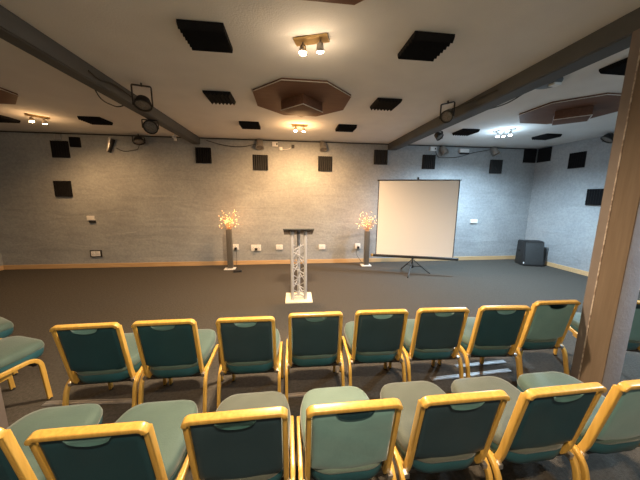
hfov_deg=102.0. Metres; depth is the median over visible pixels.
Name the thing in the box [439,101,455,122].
lamp
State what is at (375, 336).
banquet chair
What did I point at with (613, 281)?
pillar
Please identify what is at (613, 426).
banquet chair
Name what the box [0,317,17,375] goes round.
banquet chair
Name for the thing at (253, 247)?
wall socket
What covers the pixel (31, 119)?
ceiling spotlight
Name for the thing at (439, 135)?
lamp
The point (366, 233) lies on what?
vase
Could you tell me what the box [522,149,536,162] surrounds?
panel
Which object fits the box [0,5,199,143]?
ceiling beam
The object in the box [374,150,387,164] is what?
panel
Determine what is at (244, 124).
panel
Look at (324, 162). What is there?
panel
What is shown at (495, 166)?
panel
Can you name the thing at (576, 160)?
panel
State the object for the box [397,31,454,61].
panel
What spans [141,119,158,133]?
lamp
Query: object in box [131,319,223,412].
banquet chair
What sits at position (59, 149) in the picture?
panel
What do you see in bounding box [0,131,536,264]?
wall
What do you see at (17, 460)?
banquet chair
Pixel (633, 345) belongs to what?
banquet chair
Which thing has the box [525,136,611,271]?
wall
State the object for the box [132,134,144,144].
lamp
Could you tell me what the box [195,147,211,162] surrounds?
panel
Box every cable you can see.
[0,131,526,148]
[88,70,134,99]
[95,90,122,106]
[206,140,255,146]
[435,150,487,157]
[452,90,496,108]
[491,96,519,108]
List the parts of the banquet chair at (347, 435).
leg frame, seat, leg frame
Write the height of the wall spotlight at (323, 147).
0.251 m
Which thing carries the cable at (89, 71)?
attached to the ceiling beam at (14, 30)
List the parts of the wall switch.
plate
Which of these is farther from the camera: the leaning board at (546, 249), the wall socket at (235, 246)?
the leaning board at (546, 249)
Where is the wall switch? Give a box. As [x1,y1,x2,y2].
[86,216,95,222]
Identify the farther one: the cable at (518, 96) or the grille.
the grille
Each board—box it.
[0,87,18,103]
[252,78,351,116]
[302,0,363,5]
[519,93,620,124]
[543,247,548,264]
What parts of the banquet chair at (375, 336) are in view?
leg frame, seat, seat, frame, leg frame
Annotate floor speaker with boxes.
[515,239,544,266]
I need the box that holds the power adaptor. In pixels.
[233,269,241,272]
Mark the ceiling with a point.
(129, 42)
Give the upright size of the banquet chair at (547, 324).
0.830 m
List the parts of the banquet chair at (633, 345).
leg frame, seat, seat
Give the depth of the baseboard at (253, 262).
6.30 m
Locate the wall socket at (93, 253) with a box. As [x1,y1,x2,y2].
[90,250,102,256]
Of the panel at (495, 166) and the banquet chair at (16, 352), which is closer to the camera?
the banquet chair at (16, 352)
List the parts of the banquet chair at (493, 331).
leg frame, seat, seat, frame, leg frame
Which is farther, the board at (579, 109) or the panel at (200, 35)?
the board at (579, 109)
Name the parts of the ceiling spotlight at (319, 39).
mounting plate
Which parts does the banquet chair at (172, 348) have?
leg frame, frame, seat, seat, leg frame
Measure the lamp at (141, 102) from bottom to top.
0.298 m
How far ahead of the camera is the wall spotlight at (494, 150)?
6.54 m
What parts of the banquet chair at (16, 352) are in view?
frame, leg frame, seat, seat, leg frame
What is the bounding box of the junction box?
[272,142,277,146]
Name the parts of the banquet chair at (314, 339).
leg frame, seat, seat, frame, leg frame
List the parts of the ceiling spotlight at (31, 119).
mounting plate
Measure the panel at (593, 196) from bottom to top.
0.340 m
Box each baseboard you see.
[3,256,514,269]
[545,261,588,275]
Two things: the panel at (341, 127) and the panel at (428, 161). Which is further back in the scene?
the panel at (428, 161)
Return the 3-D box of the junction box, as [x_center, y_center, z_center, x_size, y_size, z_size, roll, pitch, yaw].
[-1.044,-2.219,6.000,0.130,0.100,0.062,-1,9,-7]
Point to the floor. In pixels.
(35, 301)
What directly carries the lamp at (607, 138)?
hanging from the ceiling
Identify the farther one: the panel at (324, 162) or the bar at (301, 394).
the panel at (324, 162)
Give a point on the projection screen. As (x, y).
(417, 218)
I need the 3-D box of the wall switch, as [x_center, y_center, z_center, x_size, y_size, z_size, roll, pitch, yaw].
[-5.142,-0.464,5.822,0.170,0.155,0.035,-1,9,-7]
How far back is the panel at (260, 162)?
6.02 m
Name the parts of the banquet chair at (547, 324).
leg frame, seat, seat, leg frame, frame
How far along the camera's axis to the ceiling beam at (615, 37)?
2.44 m
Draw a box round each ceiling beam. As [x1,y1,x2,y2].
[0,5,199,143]
[388,7,639,149]
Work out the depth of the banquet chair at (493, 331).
2.10 m
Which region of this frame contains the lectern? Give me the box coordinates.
[283,229,313,303]
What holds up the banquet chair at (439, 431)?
on the floor
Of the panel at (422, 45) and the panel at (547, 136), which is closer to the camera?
the panel at (422, 45)
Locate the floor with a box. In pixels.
[0,259,639,479]
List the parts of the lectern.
plate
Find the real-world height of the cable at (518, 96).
0.059 m
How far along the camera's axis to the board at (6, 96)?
3.45 m
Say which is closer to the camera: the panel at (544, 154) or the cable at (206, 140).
the cable at (206, 140)
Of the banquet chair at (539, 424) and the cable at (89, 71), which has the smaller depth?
the banquet chair at (539, 424)
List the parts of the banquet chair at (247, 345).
leg frame, frame, seat, seat, leg frame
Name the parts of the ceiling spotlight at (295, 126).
mounting plate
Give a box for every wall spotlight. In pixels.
[256,139,263,149]
[320,141,326,151]
[439,146,448,155]
[490,147,500,156]
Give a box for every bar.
[41,398,131,405]
[284,392,306,397]
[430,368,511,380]
[454,360,505,367]
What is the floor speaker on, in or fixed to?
on the floor
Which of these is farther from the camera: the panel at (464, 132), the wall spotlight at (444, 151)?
the wall spotlight at (444, 151)
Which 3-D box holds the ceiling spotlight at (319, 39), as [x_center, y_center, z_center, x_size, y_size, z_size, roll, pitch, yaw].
[-0.072,-1.624,2.172,0.290,0.120,0.100,3,10,13]
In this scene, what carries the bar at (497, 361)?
on the floor
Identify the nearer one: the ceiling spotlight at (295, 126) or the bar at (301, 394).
the bar at (301, 394)
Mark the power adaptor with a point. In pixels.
(234, 270)
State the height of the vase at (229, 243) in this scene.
1.368 m
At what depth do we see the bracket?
5.46 m
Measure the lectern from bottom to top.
1.183 m
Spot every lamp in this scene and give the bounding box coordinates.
[106,137,114,152]
[130,83,153,111]
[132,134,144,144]
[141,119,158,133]
[434,131,443,140]
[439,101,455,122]
[600,133,613,142]
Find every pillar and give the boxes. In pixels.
[0,388,8,428]
[570,29,639,396]
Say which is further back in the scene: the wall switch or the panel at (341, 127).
the wall switch
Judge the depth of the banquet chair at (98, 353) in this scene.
1.75 m
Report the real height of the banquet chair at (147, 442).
0.830 m
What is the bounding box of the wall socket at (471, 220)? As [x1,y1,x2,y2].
[470,219,477,222]
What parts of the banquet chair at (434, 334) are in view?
leg frame, seat, seat, frame, leg frame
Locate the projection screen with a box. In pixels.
[371,177,461,277]
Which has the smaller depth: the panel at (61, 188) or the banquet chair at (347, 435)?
the banquet chair at (347, 435)
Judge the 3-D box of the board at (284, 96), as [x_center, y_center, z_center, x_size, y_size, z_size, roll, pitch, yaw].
[-0.245,-1.831,3.526,1.251,0.152,1.251,-1,9,-7]
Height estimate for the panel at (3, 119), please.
0.055 m
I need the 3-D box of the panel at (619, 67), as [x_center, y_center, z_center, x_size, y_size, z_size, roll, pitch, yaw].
[3.018,-1.681,2.485,0.340,0.055,0.340,-1,9,-7]
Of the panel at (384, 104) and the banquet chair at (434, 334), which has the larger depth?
the panel at (384, 104)
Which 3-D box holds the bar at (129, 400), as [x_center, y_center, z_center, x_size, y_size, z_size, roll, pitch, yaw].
[-1.864,1.309,2.091,0.692,0.009,0.050,0,9,-3]
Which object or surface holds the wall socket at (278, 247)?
attached to the wall at (153, 202)
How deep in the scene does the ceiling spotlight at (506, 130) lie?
4.97 m
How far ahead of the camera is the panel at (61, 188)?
5.64 m
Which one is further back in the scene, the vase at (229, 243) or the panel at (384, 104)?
the vase at (229, 243)
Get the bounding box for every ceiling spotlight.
[24,113,49,123]
[292,124,307,131]
[293,33,329,55]
[494,128,514,136]
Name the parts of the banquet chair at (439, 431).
leg frame, seat, seat, leg frame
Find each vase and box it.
[219,213,241,269]
[359,212,376,266]
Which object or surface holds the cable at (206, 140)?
attached to the wall at (153, 202)
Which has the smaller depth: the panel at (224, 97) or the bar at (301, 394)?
the bar at (301, 394)
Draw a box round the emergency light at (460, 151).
[458,149,468,153]
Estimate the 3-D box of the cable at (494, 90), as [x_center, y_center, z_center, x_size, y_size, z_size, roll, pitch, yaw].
[1.969,-1.807,3.366,0.027,0.065,0.832,-1,9,-9]
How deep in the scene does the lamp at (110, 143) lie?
5.57 m
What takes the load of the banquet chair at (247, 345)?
on the floor
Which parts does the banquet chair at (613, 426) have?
seat, seat, leg frame, frame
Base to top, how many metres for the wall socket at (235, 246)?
0.140 m
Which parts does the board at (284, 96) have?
box edge trim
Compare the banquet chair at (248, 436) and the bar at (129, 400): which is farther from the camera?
the bar at (129, 400)
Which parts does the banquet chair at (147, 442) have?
frame, seat, seat, leg frame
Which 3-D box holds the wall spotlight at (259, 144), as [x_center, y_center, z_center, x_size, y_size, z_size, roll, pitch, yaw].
[-1.374,-2.186,5.900,0.184,0.250,0.226,-1,9,-7]
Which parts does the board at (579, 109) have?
box edge trim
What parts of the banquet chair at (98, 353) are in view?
leg frame, frame, seat, seat, leg frame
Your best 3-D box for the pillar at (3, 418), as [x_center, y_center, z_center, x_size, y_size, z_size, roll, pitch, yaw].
[-2.132,-0.001,1.418,0.149,2.806,0.210,-1,9,-7]
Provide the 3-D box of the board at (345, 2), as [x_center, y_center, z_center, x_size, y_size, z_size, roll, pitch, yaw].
[0.048,-1.433,1.116,1.251,0.152,1.251,-1,9,-7]
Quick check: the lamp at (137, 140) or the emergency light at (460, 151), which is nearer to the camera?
the lamp at (137, 140)
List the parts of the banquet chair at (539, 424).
leg frame, seat, seat, frame, leg frame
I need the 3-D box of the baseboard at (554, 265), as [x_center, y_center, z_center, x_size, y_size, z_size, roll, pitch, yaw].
[6.186,1.206,2.858,0.020,0.100,8.990,-1,9,-7]
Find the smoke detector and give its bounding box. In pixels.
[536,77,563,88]
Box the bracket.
[54,134,61,139]
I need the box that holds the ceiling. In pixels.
[0,0,639,148]
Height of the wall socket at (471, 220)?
0.100 m
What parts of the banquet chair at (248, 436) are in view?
seat, seat, leg frame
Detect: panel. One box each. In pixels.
[0,115,20,122]
[50,140,70,157]
[53,181,72,196]
[68,137,80,146]
[77,116,112,124]
[176,19,232,52]
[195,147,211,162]
[202,90,235,104]
[239,121,260,129]
[253,155,267,169]
[318,156,331,170]
[335,124,356,131]
[370,98,401,110]
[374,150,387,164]
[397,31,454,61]
[422,154,435,168]
[452,128,479,135]
[489,160,502,173]
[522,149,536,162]
[532,133,561,139]
[537,147,551,162]
[567,151,586,168]
[585,189,603,204]
[599,57,627,75]
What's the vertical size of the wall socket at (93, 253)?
0.144 m
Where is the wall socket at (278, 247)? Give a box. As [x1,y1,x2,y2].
[276,245,282,249]
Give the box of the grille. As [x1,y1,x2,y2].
[525,243,543,264]
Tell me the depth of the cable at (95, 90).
3.15 m
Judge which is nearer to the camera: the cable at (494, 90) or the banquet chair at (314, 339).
the banquet chair at (314, 339)
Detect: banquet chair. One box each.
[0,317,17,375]
[0,336,52,399]
[0,403,102,479]
[24,400,197,479]
[49,322,166,406]
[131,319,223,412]
[180,391,295,479]
[216,316,283,407]
[285,311,344,400]
[296,386,402,479]
[339,309,408,385]
[380,381,509,479]
[388,307,469,381]
[438,305,530,378]
[451,376,606,479]
[511,300,580,374]
[517,371,639,479]
[553,300,639,355]
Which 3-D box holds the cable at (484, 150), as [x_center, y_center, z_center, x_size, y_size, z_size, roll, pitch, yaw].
[3.632,-2.191,6.556,1.537,0.250,0.019,-1,9,-7]
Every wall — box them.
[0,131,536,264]
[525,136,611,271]
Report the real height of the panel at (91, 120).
0.055 m
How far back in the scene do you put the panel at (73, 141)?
5.52 m
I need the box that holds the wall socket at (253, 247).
[251,245,260,250]
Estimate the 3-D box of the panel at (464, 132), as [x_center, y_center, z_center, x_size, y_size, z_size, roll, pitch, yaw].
[2.854,-2.108,5.078,0.340,0.055,0.340,-1,9,-7]
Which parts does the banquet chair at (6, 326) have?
seat, seat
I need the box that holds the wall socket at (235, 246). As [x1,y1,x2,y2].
[233,244,238,249]
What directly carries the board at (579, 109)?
attached to the ceiling
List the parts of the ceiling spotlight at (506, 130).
mounting plate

